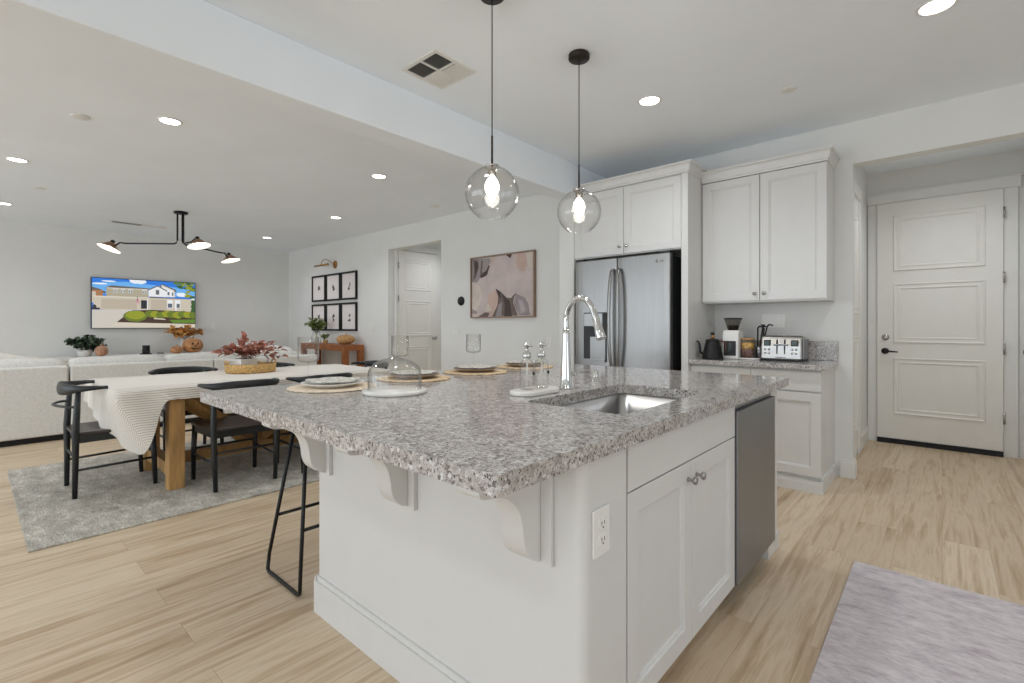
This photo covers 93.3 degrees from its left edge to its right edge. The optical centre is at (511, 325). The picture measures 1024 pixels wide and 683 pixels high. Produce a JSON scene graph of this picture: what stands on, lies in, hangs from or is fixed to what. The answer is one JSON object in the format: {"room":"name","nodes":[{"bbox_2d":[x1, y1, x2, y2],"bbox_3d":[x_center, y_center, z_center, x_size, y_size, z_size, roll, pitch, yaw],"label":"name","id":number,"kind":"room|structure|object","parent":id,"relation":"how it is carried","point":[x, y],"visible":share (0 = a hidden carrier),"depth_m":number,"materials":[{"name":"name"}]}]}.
{"room":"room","nodes":[
{"label":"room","id":0,"kind":"room"},
{"bbox_2d":[0,220,288,357],"bbox_3d":[-7.398,-0.200,7.587,0.100,2.780,12.500,0,0,42],"label":"wall","id":1,"kind":"structure","parent":0,"point":[46,271],"depth_m":8.28,"materials":[{"name":"paint"}]},
{"bbox_2d":[91,277,194,328],"bbox_3d":[-6.447,-0.384,8.522,0.068,0.852,1.490,0,0,42],"label":"television","id":2,"kind":"object","parent":1,"relation":"attached to","point":[115,302],"visible":1,"depth_m":8.43,"materials":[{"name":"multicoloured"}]},
{"bbox_2d":[394,242,440,370],"bbox_3d":[-1.461,-0.200,8.662,0.100,2.780,1.600,0,0,42],"label":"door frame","id":3,"kind":"structure","parent":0,"point":[437,246],"depth_m":8.65,"materials":[{"name":"paint"}]},
{"bbox_2d":[398,250,436,370],"bbox_3d":[-1.608,-0.065,8.323,0.126,2.410,0.813,0,0,42],"label":"door","id":4,"kind":"structure","parent":3,"relation":"in","point":[417,337],"depth_m":8.32,"materials":[{"name":"paint"}]},
{"bbox_2d":[395,247,439,370],"bbox_3d":[-1.626,-0.090,8.376,0.035,2.560,0.948,0,0,42],"label":"trim","id":5,"kind":"structure","parent":3,"relation":"attached to","point":[413,249],"depth_m":8.61,"materials":[{"name":"paint"}]},
{"bbox_2d":[0,0,1023,251],"bbox_3d":[-1.970,-1.640,2.690,14.720,0.100,12.600,0,0,42],"label":"ceiling","id":6,"kind":"structure","parent":0,"point":[243,170],"depth_m":3.38,"materials":[{"name":"paint"}]},
{"bbox_2d":[5,157,28,162],"bbox_3d":[-4.728,-1.586,4.615,0.164,0.008,0.164,0,0,42],"label":"recessed light","id":7,"kind":"object","parent":6,"relation":"in","point":[15,159],"visible":1,"depth_m":4.60,"materials":[{"name":"white"}]},
{"bbox_2d":[70,113,90,119],"bbox_3d":[-3.273,-1.584,3.663,0.120,0.012,0.120,0,0,42],"label":"smoke detector","id":8,"kind":"object","parent":6,"relation":"attached to","point":[74,115],"visible":1,"depth_m":3.64,"materials":[{"name":"paint"}]},
{"bbox_2d":[109,220,166,228],"bbox_3d":[-5.830,-1.585,7.558,0.160,0.010,0.700,0,0,42],"label":"ceiling vent","id":9,"kind":"object","parent":6,"relation":"in","point":[114,221],"visible":1,"depth_m":7.53,"materials":[{"name":"metal"}]},
{"bbox_2d":[96,211,240,262],"bbox_3d":[-4.625,-1.299,6.853,1.457,0.581,1.784,0,0,42],"label":"ceiling lamp","id":10,"kind":"object","parent":6,"relation":"attached to","point":[196,243],"visible":1,"depth_m":6.71,"materials":[{"name":"black metal"}]},
{"bbox_2d":[157,116,182,125],"bbox_3d":[-2.651,-1.586,3.745,0.164,0.008,0.164,0,0,42],"label":"recessed light","id":11,"kind":"object","parent":6,"relation":"in","point":[163,119],"visible":1,"depth_m":3.74,"materials":[{"name":"white"}]},
{"bbox_2d":[371,174,386,178],"bbox_3d":[-1.411,-1.586,5.124,0.164,0.008,0.164,0,0,42],"label":"recessed light","id":12,"kind":"object","parent":6,"relation":"in","point":[377,176],"visible":1,"depth_m":5.13,"materials":[{"name":"white"}]},
{"bbox_2d":[401,49,475,88],"bbox_3d":[-0.455,-1.586,3.002,0.330,0.008,0.330,0,0,42],"label":"ceiling vent","id":13,"kind":"object","parent":6,"relation":"in","point":[436,68],"visible":1,"depth_m":2.99,"materials":[{"name":"metal"}]},
{"bbox_2d":[466,0,518,217],"bbox_3d":[-0.095,-1.054,2.292,0.256,1.072,0.256,0,0,42],"label":"pendant light","id":14,"kind":"object","parent":6,"relation":"hanging from","point":[491,186],"visible":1,"depth_m":2.29,"materials":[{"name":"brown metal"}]},
{"bbox_2d":[485,163,498,176],"bbox_3d":[-0.095,-0.735,2.292,0.072,0.054,0.072,0,0,42],"label":"socket","id":15,"kind":"object","parent":14,"relation":"attached to","point":[492,168],"depth_m":2.27,"materials":[{"name":"silver metal"}]},
{"bbox_2d":[557,49,600,230],"bbox_3d":[0.393,-1.074,2.830,0.256,1.033,0.256,0,0,-15],"label":"pendant light","id":16,"kind":"object","parent":6,"relation":"hanging from","point":[579,57],"visible":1,"depth_m":2.81,"materials":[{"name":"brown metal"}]},
{"bbox_2d":[573,188,584,198],"bbox_3d":[0.393,-0.774,2.830,0.072,0.054,0.072,0,0,42],"label":"socket","id":17,"kind":"object","parent":16,"relation":"attached to","point":[578,191],"depth_m":2.81,"materials":[{"name":"silver metal"}]},
{"bbox_2d":[638,95,661,105],"bbox_3d":[0.970,-1.586,3.407,0.164,0.008,0.164,0,0,42],"label":"recessed light","id":18,"kind":"object","parent":6,"relation":"in","point":[650,100],"visible":1,"depth_m":3.40,"materials":[{"name":"paint"}]},
{"bbox_2d":[782,86,796,92],"bbox_3d":[1.862,-1.586,3.243,0.090,0.008,0.090,0,0,42],"label":"sprinkler cover","id":19,"kind":"object","parent":6,"relation":"attached to","point":[788,89],"visible":1,"depth_m":3.23,"materials":[{"name":"paint"}]},
{"bbox_2d":[915,0,957,16],"bbox_3d":[2.106,-1.586,2.396,0.164,0.008,0.164,0,0,42],"label":"recessed light","id":20,"kind":"object","parent":6,"relation":"in","point":[930,7],"visible":1,"depth_m":2.41,"materials":[{"name":"white"}]},
{"bbox_2d":[0,423,1023,682],"bbox_3d":[-1.970,1.240,2.690,14.720,0.100,12.600,0,0,42],"label":"floor","id":21,"kind":"structure","parent":0,"point":[192,597],"depth_m":2.27,"materials":[{"name":"brown wood"}]},
{"bbox_2d":[39,351,222,365],"bbox_3d":[-6.267,0.835,8.255,0.541,0.710,2.560,0,0,42],"label":"media console","id":22,"kind":"object","parent":21,"relation":"on","point":[64,359],"visible":0.02,"depth_m":7.86,"materials":[{"name":"paint"}]},
{"bbox_2d":[64,334,107,356],"bbox_3d":[-6.744,0.304,7.643,0.425,0.350,0.535,0,0,42],"label":"potted plant","id":23,"kind":"object","parent":22,"relation":"on","point":[86,342],"visible":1,"depth_m":7.58,"materials":[{"name":"green plant"}]},
{"bbox_2d":[95,344,107,355],"bbox_3d":[-6.525,0.379,7.680,0.165,0.196,0.170,0,0,42],"label":"pumpkin","id":24,"kind":"object","parent":22,"relation":"on","point":[101,350],"visible":0.96,"depth_m":7.63,"materials":[{"name":"brown wood"}]},
{"bbox_2d":[141,345,151,353],"bbox_3d":[-6.215,0.404,8.208,0.170,0.152,0.170,0,0,42],"label":"top hat","id":25,"kind":"object","parent":22,"relation":"on","point":[145,348],"visible":0.87,"depth_m":8.17,"materials":[{"name":"black metal"}]},
{"bbox_2d":[170,345,182,352],"bbox_3d":[-5.877,0.401,8.469,0.184,0.152,0.190,0,0,42],"label":"pumpkin","id":26,"kind":"object","parent":22,"relation":"on","point":[175,349],"visible":1,"depth_m":8.41,"materials":[{"name":"brown wood"}]},
{"bbox_2d":[164,324,202,351],"bbox_3d":[-5.978,0.225,8.783,0.331,0.508,0.621,0,0,42],"label":"arrangement","id":27,"kind":"object","parent":22,"relation":"on","point":[179,332],"visible":0.99,"depth_m":8.74,"materials":[{"name":"orange plant"}]},
{"bbox_2d":[182,336,202,351],"bbox_3d":[-5.768,0.327,8.734,0.329,0.296,0.330,0,0,42],"label":"pumpkin","id":28,"kind":"object","parent":22,"relation":"on","point":[188,345],"visible":0.97,"depth_m":8.63,"materials":[{"name":"brown wood"}]},
{"bbox_2d":[0,344,316,446],"bbox_3d":[-5.361,0.742,6.009,2.300,0.896,4.950,0,0,42],"label":"sectional sofa","id":29,"kind":"object","parent":21,"relation":"on","point":[28,390],"visible":0.26,"depth_m":5.00,"materials":[{"name":"fabric"}]},
{"bbox_2d":[0,352,36,359],"bbox_3d":[-5.353,0.510,5.192,0.195,0.512,0.528,0,0,44],"label":"throw pillow","id":30,"kind":"object","parent":29,"relation":"on","point":[3,356],"visible":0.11,"depth_m":5.19,"materials":[{"name":"fabric"}]},
{"bbox_2d":[0,358,64,367],"bbox_3d":[-5.239,0.536,4.842,0.258,0.391,1.123,0,0,42],"label":"cushion","id":31,"kind":"object","parent":29,"relation":"on","point":[31,362],"depth_m":4.98,"materials":[{"name":"fabric"}]},
{"bbox_2d":[67,354,163,380],"bbox_3d":[-4.565,0.535,5.599,0.258,0.393,0.878,0,0,42],"label":"cushion","id":32,"kind":"object","parent":29,"relation":"on","point":[117,358],"depth_m":5.48,"materials":[{"name":"fabric"}]},
{"bbox_2d":[163,352,234,360],"bbox_3d":[-4.015,0.535,6.217,0.258,0.394,0.783,0,0,42],"label":"cushion","id":33,"kind":"object","parent":29,"relation":"on","point":[197,355],"depth_m":6.09,"materials":[{"name":"fabric"}]},
{"bbox_2d":[233,344,291,353],"bbox_3d":[-4.055,0.514,7.778,1.889,0.441,0.299,0,0,42],"label":"cushion","id":34,"kind":"object","parent":29,"relation":"on","point":[283,347],"depth_m":7.25,"materials":[{"name":"fabric"}]},
{"bbox_2d":[233,350,296,357],"bbox_3d":[-3.477,0.535,6.822,0.258,0.394,0.843,0,0,42],"label":"cushion","id":35,"kind":"object","parent":29,"relation":"on","point":[289,352],"depth_m":6.84,"materials":[{"name":"fabric"}]},
{"bbox_2d":[7,437,318,552],"bbox_3d":[-2.249,1.185,4.448,2.125,0.010,3.245,0,0,42],"label":"rug","id":36,"kind":"object","parent":21,"relation":"on","point":[113,498],"visible":0.49,"depth_m":3.44,"materials":[{"name":"carpet"}]},
{"bbox_2d":[51,380,157,498],"bbox_3d":[-3.016,0.789,3.575,0.562,0.783,0.569,0,0,42],"label":"dining chair","id":37,"kind":"object","parent":36,"relation":"on","point":[85,432],"visible":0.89,"depth_m":3.41,"materials":[{"name":"black wood"}]},
{"bbox_2d":[148,366,223,450],"bbox_3d":[-3.070,0.789,4.552,0.569,0.783,0.562,0,0,42],"label":"dining chair","id":38,"kind":"object","parent":36,"relation":"on","point":[185,369],"visible":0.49,"depth_m":4.65,"materials":[{"name":"black wood"}]},
{"bbox_2d":[143,397,298,490],"bbox_3d":[-2.346,0.810,4.404,1.120,0.740,2.140,0,0,42],"label":"dining table","id":39,"kind":"object","parent":36,"relation":"on","point":[171,461],"visible":0.31,"depth_m":3.60,"materials":[{"name":"brown wood"}]},
{"bbox_2d":[84,364,392,454],"bbox_3d":[-2.329,0.657,4.389,1.259,0.449,2.231,0,0,42],"label":"tablecloth","id":40,"kind":"object","parent":39,"relation":"on","point":[131,407],"visible":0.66,"depth_m":3.47,"materials":[{"name":"fabric"}]},
{"bbox_2d":[224,359,276,373],"bbox_3d":[-2.457,0.373,4.549,0.428,0.116,0.436,0,0,42],"label":"wicker basket","id":41,"kind":"object","parent":40,"relation":"on","point":[261,367],"visible":0.95,"depth_m":4.38,"materials":[{"name":"wicker"}]},
{"bbox_2d":[211,331,287,364],"bbox_3d":[-2.453,0.231,4.551,0.593,0.377,0.392,0,0,-15],"label":"arrangement","id":42,"kind":"object","parent":41,"relation":"in","point":[251,349],"visible":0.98,"depth_m":4.48,"materials":[{"name":"red plant"}]},
{"bbox_2d":[191,378,279,492],"bbox_3d":[-2.108,0.789,3.709,0.569,0.783,0.562,0,0,42],"label":"dining chair","id":43,"kind":"object","parent":36,"relation":"on","point":[214,428],"visible":0.66,"depth_m":3.60,"materials":[{"name":"black wood"}]},
{"bbox_2d":[276,362,294,366],"bbox_3d":[-2.564,0.789,5.120,0.569,0.783,0.562,0,0,42],"label":"dining chair","id":44,"kind":"object","parent":36,"relation":"on","point":[278,364],"visible":0.17,"depth_m":5.37,"materials":[{"name":"black wood"}]},
{"bbox_2d":[278,372,352,472],"bbox_3d":[-1.681,0.789,4.159,0.569,0.783,0.562,0,0,42],"label":"dining chair","id":45,"kind":"object","parent":36,"relation":"on","point":[347,374],"visible":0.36,"depth_m":3.95,"materials":[{"name":"black wood"}]},
{"bbox_2d":[351,360,388,368],"bbox_3d":[-1.658,0.789,5.357,0.562,0.783,0.569,0,0,42],"label":"dining chair","id":46,"kind":"object","parent":36,"relation":"on","point":[382,364],"visible":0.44,"depth_m":5.58,"materials":[{"name":"black wood"}]},
{"bbox_2d":[266,432,318,596],"bbox_3d":[-0.900,0.807,2.353,0.414,0.764,0.416,0,0,42],"label":"bar stool","id":47,"kind":"object","parent":21,"relation":"on","point":[278,513],"visible":0.2,"depth_m":2.18,"materials":[{"name":"black metal"}]},
{"bbox_2d":[301,342,363,366],"bbox_3d":[-3.275,0.755,8.730,1.600,0.870,0.370,0,0,42],"label":"console table","id":48,"kind":"object","parent":21,"relation":"on","point":[344,348],"visible":0.57,"depth_m":8.32,"materials":[{"name":"brown wood"}]},
{"bbox_2d":[305,317,325,342],"bbox_3d":[-3.591,0.079,8.933,0.420,0.481,0.331,0,0,-3],"label":"flower vase","id":49,"kind":"object","parent":48,"relation":"on","point":[314,324],"visible":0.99,"depth_m":8.88,"materials":[{"name":"clear glass"}]},
{"bbox_2d":[336,333,354,343],"bbox_3d":[-2.882,0.218,8.374,0.300,0.196,0.310,0,0,42],"label":"pumpkin","id":50,"kind":"object","parent":48,"relation":"on","point":[342,339],"visible":1,"depth_m":8.27,"materials":[{"name":"brown wood"}]},
{"bbox_2d":[262,390,778,682],"bbox_3d":[0.236,0.754,2.228,1.335,0.871,2.158,0,0,42],"label":"kitchen island","id":51,"kind":"object","parent":21,"relation":"on","point":[433,580],"visible":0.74,"depth_m":1.41,"materials":[{"name":"paint"}]},
{"bbox_2d":[200,362,788,497],"bbox_3d":[0.088,0.297,2.312,1.718,0.042,2.281,0,0,42],"label":"island countertop","id":52,"kind":"structure","parent":51,"relation":"on","point":[469,432],"depth_m":1.51,"materials":[{"name":"stone"}]},
{"bbox_2d":[286,382,377,392],"bbox_3d":[-0.803,0.273,2.167,0.385,0.006,0.385,0,0,42],"label":"placemat","id":53,"kind":"object","parent":52,"relation":"on","point":[300,388],"visible":0.61,"depth_m":2.06,"materials":[{"name":"wicker"}]},
{"bbox_2d":[300,379,363,387],"bbox_3d":[-0.803,0.259,2.167,0.270,0.020,0.270,0,0,42],"label":"dinner plate","id":54,"kind":"object","parent":53,"relation":"on","point":[306,383],"visible":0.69,"depth_m":2.09,"materials":[{"name":"white ceramic"}]},
{"bbox_2d":[305,377,359,384],"bbox_3d":[-0.805,0.250,2.172,0.237,0.021,0.230,0,0,-18],"label":"plate","id":55,"kind":"object","parent":54,"relation":"on","point":[325,380],"visible":0.94,"depth_m":2.19,"materials":[{"name":"ceramic"}]},
{"bbox_2d":[362,385,426,396],"bbox_3d":[-0.483,0.268,1.993,0.262,0.016,0.262,0,0,42],"label":"marble board","id":56,"kind":"object","parent":52,"relation":"on","point":[391,390],"visible":0.98,"depth_m":1.94,"materials":[{"name":"stone"}]},
{"bbox_2d":[367,357,421,388],"bbox_3d":[-0.483,0.181,1.993,0.218,0.156,0.218,0,0,42],"label":"glass cloche","id":57,"kind":"object","parent":56,"relation":"on","point":[390,357],"visible":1,"depth_m":1.98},
{"bbox_2d":[377,374,450,382],"bbox_3d":[-0.512,0.273,2.531,0.385,0.006,0.385,0,0,42],"label":"placemat","id":58,"kind":"object","parent":52,"relation":"on","point":[438,377],"visible":0.74,"depth_m":2.44,"materials":[{"name":"wicker"}]},
{"bbox_2d":[388,372,439,378],"bbox_3d":[-0.512,0.259,2.531,0.270,0.020,0.270,0,0,42],"label":"dinner plate","id":59,"kind":"object","parent":58,"relation":"on","point":[435,373],"visible":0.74,"depth_m":2.44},
{"bbox_2d":[390,370,437,375],"bbox_3d":[-0.511,0.250,2.525,0.242,0.021,0.244,0,0,42],"label":"plate","id":60,"kind":"object","parent":59,"relation":"on","point":[403,372],"visible":0.9,"depth_m":2.56,"materials":[{"name":"ceramic"}]},
{"bbox_2d":[443,369,506,374],"bbox_3d":[-0.218,0.273,2.884,0.384,0.006,0.384,0,0,42],"label":"placemat","id":61,"kind":"object","parent":52,"relation":"on","point":[453,371],"visible":0.76,"depth_m":2.80,"materials":[{"name":"wicker"}]},
{"bbox_2d":[453,367,497,371],"bbox_3d":[-0.218,0.259,2.884,0.270,0.020,0.270,0,0,42],"label":"dinner plate","id":62,"kind":"object","parent":61,"relation":"on","point":[456,368],"visible":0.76,"depth_m":2.79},
{"bbox_2d":[456,364,495,369],"bbox_3d":[-0.222,0.250,2.880,0.237,0.021,0.231,0,0,42],"label":"plate","id":63,"kind":"object","parent":62,"relation":"on","point":[476,366],"visible":0.94,"depth_m":2.92,"materials":[{"name":"ceramic"}]},
{"bbox_2d":[497,364,552,368],"bbox_3d":[0.086,0.273,3.256,0.384,0.006,0.384,0,0,42],"label":"placemat","id":64,"kind":"object","parent":52,"relation":"on","point":[506,366],"visible":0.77,"depth_m":3.14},
{"bbox_2d":[505,362,543,366],"bbox_3d":[0.086,0.259,3.256,0.270,0.020,0.270,0,0,42],"label":"dinner plate","id":65,"kind":"object","parent":64,"relation":"on","point":[511,364],"visible":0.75,"depth_m":3.17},
{"bbox_2d":[508,360,543,363],"bbox_3d":[0.081,0.250,3.254,0.242,0.021,0.241,0,0,42],"label":"plate","id":66,"kind":"object","parent":65,"relation":"on","point":[521,361],"visible":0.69,"depth_m":3.29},
{"bbox_2d":[510,386,559,396],"bbox_3d":[0.095,0.267,1.984,0.124,0.018,0.250,0,0,42],"label":"marble tray","id":67,"kind":"object","parent":52,"relation":"on","point":[542,390],"visible":0.98,"depth_m":1.93,"materials":[{"name":"stone"}]},
{"bbox_2d":[519,342,534,389],"bbox_3d":[0.060,0.162,1.958,0.060,0.191,0.060,0,0,42],"label":"soap bottle","id":68,"kind":"object","parent":67,"relation":"on","point":[526,354],"visible":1,"depth_m":1.96,"materials":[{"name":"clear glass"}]},
{"bbox_2d":[534,342,548,387],"bbox_3d":[0.123,0.162,2.019,0.060,0.191,0.060,0,0,42],"label":"soap bottle","id":69,"kind":"object","parent":67,"relation":"on","point":[541,353],"visible":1,"depth_m":2.01,"materials":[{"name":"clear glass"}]},
{"bbox_2d":[559,295,605,389],"bbox_3d":[0.288,0.072,2.070,0.138,0.408,0.291,0,0,-12],"label":"faucet","id":70,"kind":"object","parent":52,"relation":"on","point":[566,376],"visible":1,"depth_m":2.10,"materials":[{"name":"silver metal"}]},
{"bbox_2d":[591,370,599,382],"bbox_3d":[0.407,0.247,2.355,0.046,0.058,0.046,0,0,42],"label":"air gap cap","id":71,"kind":"object","parent":52,"relation":"on","point":[595,374],"visible":1,"depth_m":2.34,"materials":[{"name":"silver metal"}]},
{"bbox_2d":[560,393,678,413],"bbox_3d":[0.432,0.420,1.898,0.438,0.203,0.750,0,0,42],"label":"sink","id":72,"kind":"object","parent":52,"relation":"in","point":[620,403],"visible":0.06,"depth_m":2.22,"materials":[{"name":"silver metal"}]},
{"bbox_2d":[592,503,609,559],"bbox_3d":[0.223,0.510,1.201,0.010,0.118,0.075,0,0,42],"label":"wall outlet","id":73,"kind":"object","parent":51,"relation":"attached to","point":[600,516],"visible":1,"depth_m":1.19,"materials":[{"name":"white plastic"}]},
{"bbox_2d":[598,516,606,546],"bbox_3d":[0.225,0.510,1.199,0.003,0.069,0.034,0,0,42],"label":"receptacle","id":74,"kind":"object","parent":73,"relation":"attached to","point":[602,520],"depth_m":1.20,"materials":[{"name":"white plastic"}]},
{"bbox_2d":[576,250,680,370],"bbox_3d":[1.151,0.266,4.530,0.940,1.788,0.741,0,0,42],"label":"refrigerator","id":75,"kind":"object","parent":21,"relation":"on","point":[636,300],"visible":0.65,"depth_m":4.22,"materials":[{"name":"silver metal"}]},
{"bbox_2d":[573,159,714,370],"bbox_3d":[1.244,-0.086,4.577,1.168,2.552,0.664,0,0,42],"label":"tall cabinet","id":76,"kind":"object","parent":21,"relation":"on","point":[654,210],"visible":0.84,"depth_m":4.22,"materials":[{"name":"paint"}]},
{"bbox_2d":[626,407,734,682],"bbox_3d":[0.399,0.755,1.843,0.645,0.870,0.912,0,0,42],"label":"base cabinet","id":77,"kind":"object","parent":21,"relation":"on","point":[680,482],"visible":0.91,"depth_m":1.57,"materials":[{"name":"paint"}]},
{"bbox_2d":[734,393,774,585],"bbox_3d":[0.907,0.759,2.408,0.593,0.862,0.592,0,0,42],"label":"dishwasher","id":78,"kind":"object","parent":21,"relation":"on","point":[754,437],"visible":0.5,"depth_m":2.16,"materials":[{"name":"silver metal"}]},
{"bbox_2d":[691,364,835,494],"bbox_3d":[2.029,0.752,3.928,0.942,0.876,0.590,0,0,42],"label":"base cabinet","id":79,"kind":"object","parent":21,"relation":"on","point":[805,407],"visible":0.44,"depth_m":3.53,"materials":[{"name":"paint"}]},
{"bbox_2d":[689,358,838,370],"bbox_3d":[2.023,0.294,3.912,0.954,0.036,0.624,0,0,42],"label":"countertop","id":80,"kind":"structure","parent":79,"relation":"on","point":[820,365],"depth_m":3.65,"materials":[{"name":"stone"}]},
{"bbox_2d":[696,332,726,359],"bbox_3d":[1.663,0.164,4.037,0.196,0.224,0.168,0,0,-3],"label":"gooseneck kettle","id":81,"kind":"object","parent":80,"relation":"on","point":[712,350],"visible":0.99,"depth_m":3.98,"materials":[{"name":"black metal"}]},
{"bbox_2d":[722,318,743,358],"bbox_3d":[1.872,0.103,4.092,0.144,0.345,0.167,0,0,42],"label":"coffee grinder","id":82,"kind":"object","parent":80,"relation":"on","point":[732,336],"visible":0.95,"depth_m":4.04,"materials":[{"name":"white plastic"}]},
{"bbox_2d":[739,357,759,359],"bbox_3d":[1.987,0.269,4.015,0.204,0.014,0.204,0,0,42],"label":"round tray","id":83,"kind":"object","parent":80,"relation":"on","point":[745,358],"visible":0.52,"depth_m":3.93,"materials":[{"name":"white stone"}]},
{"bbox_2d":[741,338,754,357],"bbox_3d":[1.962,0.184,4.021,0.106,0.170,0.106,0,0,42],"label":"glass jar","id":84,"kind":"object","parent":83,"relation":"on","point":[747,348],"visible":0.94,"depth_m":3.98,"materials":[{"name":"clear glass"}]},
{"bbox_2d":[755,324,772,357],"bbox_3d":[2.085,0.125,3.997,0.138,0.287,0.064,0,0,42],"label":"utensil crock","id":85,"kind":"object","parent":83,"relation":"on","point":[757,348],"visible":0.77,"depth_m":4.00,"materials":[{"name":"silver metal"}]},
{"bbox_2d":[760,336,808,361],"bbox_3d":[2.170,0.177,3.853,0.308,0.198,0.216,0,0,42],"label":"toaster","id":86,"kind":"object","parent":80,"relation":"on","point":[773,348],"visible":1,"depth_m":3.78,"materials":[{"name":"metal"}]},
{"bbox_2d":[809,561,1023,682],"bbox_3d":[1.426,1.185,1.385,0.950,0.008,1.965,0,0,42],"label":"rug","id":87,"kind":"object","parent":21,"relation":"on","point":[887,626],"visible":1,"depth_m":1.84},
{"bbox_2d":[560,198,575,363],"bbox_3d":[0.751,-0.037,5.041,0.180,2.455,0.630,0,0,42],"label":"wall","id":88,"kind":"structure","parent":0,"point":[567,214],"depth_m":4.79,"materials":[{"name":"paint"}]},
{"bbox_2d":[0,0,606,199],"bbox_3d":[-2.386,-1.427,1.508,0.190,0.325,10.080,0,0,42],"label":"ceiling beam","id":89,"kind":"structure","parent":88,"relation":"attached to","point":[202,41],"depth_m":2.66,"materials":[{"name":"paint"}]},
{"bbox_2d":[289,83,1023,475],"bbox_3d":[0.649,-0.200,5.633,14.520,2.780,0.120,0,0,42],"label":"wall","id":90,"kind":"structure","parent":0,"point":[996,115],"depth_m":5.77,"materials":[{"name":"paint"}]},
{"bbox_2d":[312,275,325,301],"bbox_3d":[-3.788,-0.730,9.477,0.540,0.510,0.035,0,0,42],"label":"framed picture","id":91,"kind":"object","parent":90,"relation":"attached to","point":[318,282],"visible":1,"depth_m":9.46,"materials":[{"name":"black paper"}]},
{"bbox_2d":[312,304,325,330],"bbox_3d":[-3.788,-0.168,9.477,0.540,0.515,0.035,0,0,42],"label":"framed picture","id":92,"kind":"object","parent":90,"relation":"attached to","point":[318,310],"visible":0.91,"depth_m":9.46,"materials":[{"name":"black paper"}]},
{"bbox_2d":[314,259,336,268],"bbox_3d":[-3.531,-1.167,9.146,0.545,0.173,0.188,0,0,42],"label":"picture light","id":93,"kind":"object","parent":90,"relation":"attached to","point":[334,263],"visible":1,"depth_m":9.05,"materials":[{"name":"gold metal"}]},
{"bbox_2d":[326,303,339,330],"bbox_3d":[-3.366,-0.168,9.101,0.530,0.515,0.035,0,0,42],"label":"framed picture","id":94,"kind":"object","parent":90,"relation":"attached to","point":[333,309],"visible":1,"depth_m":9.10,"materials":[{"name":"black paper"}]},
{"bbox_2d":[326,273,339,300],"bbox_3d":[-3.366,-0.730,9.101,0.530,0.510,0.035,0,0,42],"label":"framed picture","id":95,"kind":"object","parent":90,"relation":"attached to","point":[332,280],"visible":1,"depth_m":9.10,"materials":[{"name":"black paper"}]},
{"bbox_2d":[340,302,357,330],"bbox_3d":[-2.946,-0.168,8.727,0.535,0.515,0.035,0,0,42],"label":"framed picture","id":96,"kind":"object","parent":90,"relation":"attached to","point":[349,310],"visible":1,"depth_m":8.71,"materials":[{"name":"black paper"}]},
{"bbox_2d":[340,270,357,299],"bbox_3d":[-2.946,-0.730,8.727,0.535,0.510,0.035,0,0,42],"label":"framed picture","id":97,"kind":"object","parent":90,"relation":"attached to","point":[349,279],"visible":1,"depth_m":8.71,"materials":[{"name":"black paper"}]},
{"bbox_2d":[470,249,535,317],"bbox_3d":[-0.138,-0.515,6.223,1.120,0.820,0.045,0,0,42],"label":"abstract painting","id":98,"kind":"object","parent":90,"relation":"attached to","point":[501,285],"visible":1,"depth_m":6.18,"materials":[{"name":"multicoloured paint"}]},
{"bbox_2d":[701,145,839,304],"bbox_3d":[2.113,-0.763,4.003,0.962,1.136,0.366,0,0,42],"label":"upper cabinet","id":99,"kind":"object","parent":90,"relation":"attached to","point":[768,223],"visible":1,"depth_m":3.85,"materials":[{"name":"paint"}]},
{"bbox_2d":[761,314,785,327],"bbox_3d":[2.236,-0.042,4.134,0.186,0.116,0.010,0,0,42],"label":"switch plate","id":100,"kind":"object","parent":90,"relation":"attached to","point":[777,320],"visible":0.86,"depth_m":4.12,"materials":[{"name":"white plastic"}]},
{"bbox_2d":[719,339,838,360],"bbox_3d":[2.224,0.199,4.137,0.954,0.153,0.021,0,0,42],"label":"backsplash","id":101,"kind":"structure","parent":90,"relation":"attached to","point":[818,350],"depth_m":3.88,"materials":[{"name":"stone"}]},
{"bbox_2d":[855,166,866,455],"bbox_3d":[3.212,-0.200,4.572,0.100,2.780,1.700,0,0,42],"label":"wall","id":102,"kind":"structure","parent":0,"point":[860,174],"depth_m":4.86,"materials":[{"name":"paint"}]},
{"bbox_2d":[840,458,856,478],"bbox_3d":[2.667,1.120,3.828,0.095,0.140,0.135,0,0,42],"label":"baseboard","id":103,"kind":"structure","parent":102,"relation":"attached to","point":[848,468],"depth_m":3.78,"materials":[{"name":"paint"}]},
{"bbox_2d":[855,197,857,451],"bbox_3d":[3.036,-0.015,4.313,0.052,2.310,0.580,0,0,42],"label":"door","id":104,"kind":"structure","parent":102,"relation":"in","point":[856,200],"depth_m":4.40,"materials":[{"name":"paint"}]},
{"bbox_2d":[855,181,861,452],"bbox_3d":[3.052,-0.040,4.298,0.025,2.460,0.800,0,0,42],"label":"trim","id":105,"kind":"structure","parent":102,"relation":"attached to","point":[858,193],"depth_m":4.52,"materials":[{"name":"paint"}]},
{"bbox_2d":[861,426,1023,458],"bbox_3d":[3.679,1.120,4.082,1.250,0.140,1.590,0,0,42],"label":"baseboard","id":106,"kind":"structure","parent":102,"relation":"attached to","point":[864,435],"depth_m":4.74,"materials":[{"name":"paint"}]},
{"bbox_2d":[867,149,1023,457],"bbox_3d":[4.745,-0.200,4.271,2.790,2.780,0.110,0,0,42],"label":"wall","id":107,"kind":"structure","parent":0,"point":[1009,162],"depth_m":4.55,"materials":[{"name":"paint"}]},
{"bbox_2d":[877,188,1005,456],"bbox_3d":[4.113,-0.030,4.676,0.929,2.440,0.115,0,0,42],"label":"door","id":108,"kind":"structure","parent":107,"relation":"in","point":[941,277],"depth_m":4.67,"materials":[{"name":"paint"}]},
{"bbox_2d":[867,173,1023,457],"bbox_3d":[4.151,-0.086,4.696,1.133,2.553,0.045,0,0,42],"label":"trim","id":109,"kind":"structure","parent":107,"relation":"attached to","point":[1010,184],"depth_m":4.39,"materials":[{"name":"paint"}]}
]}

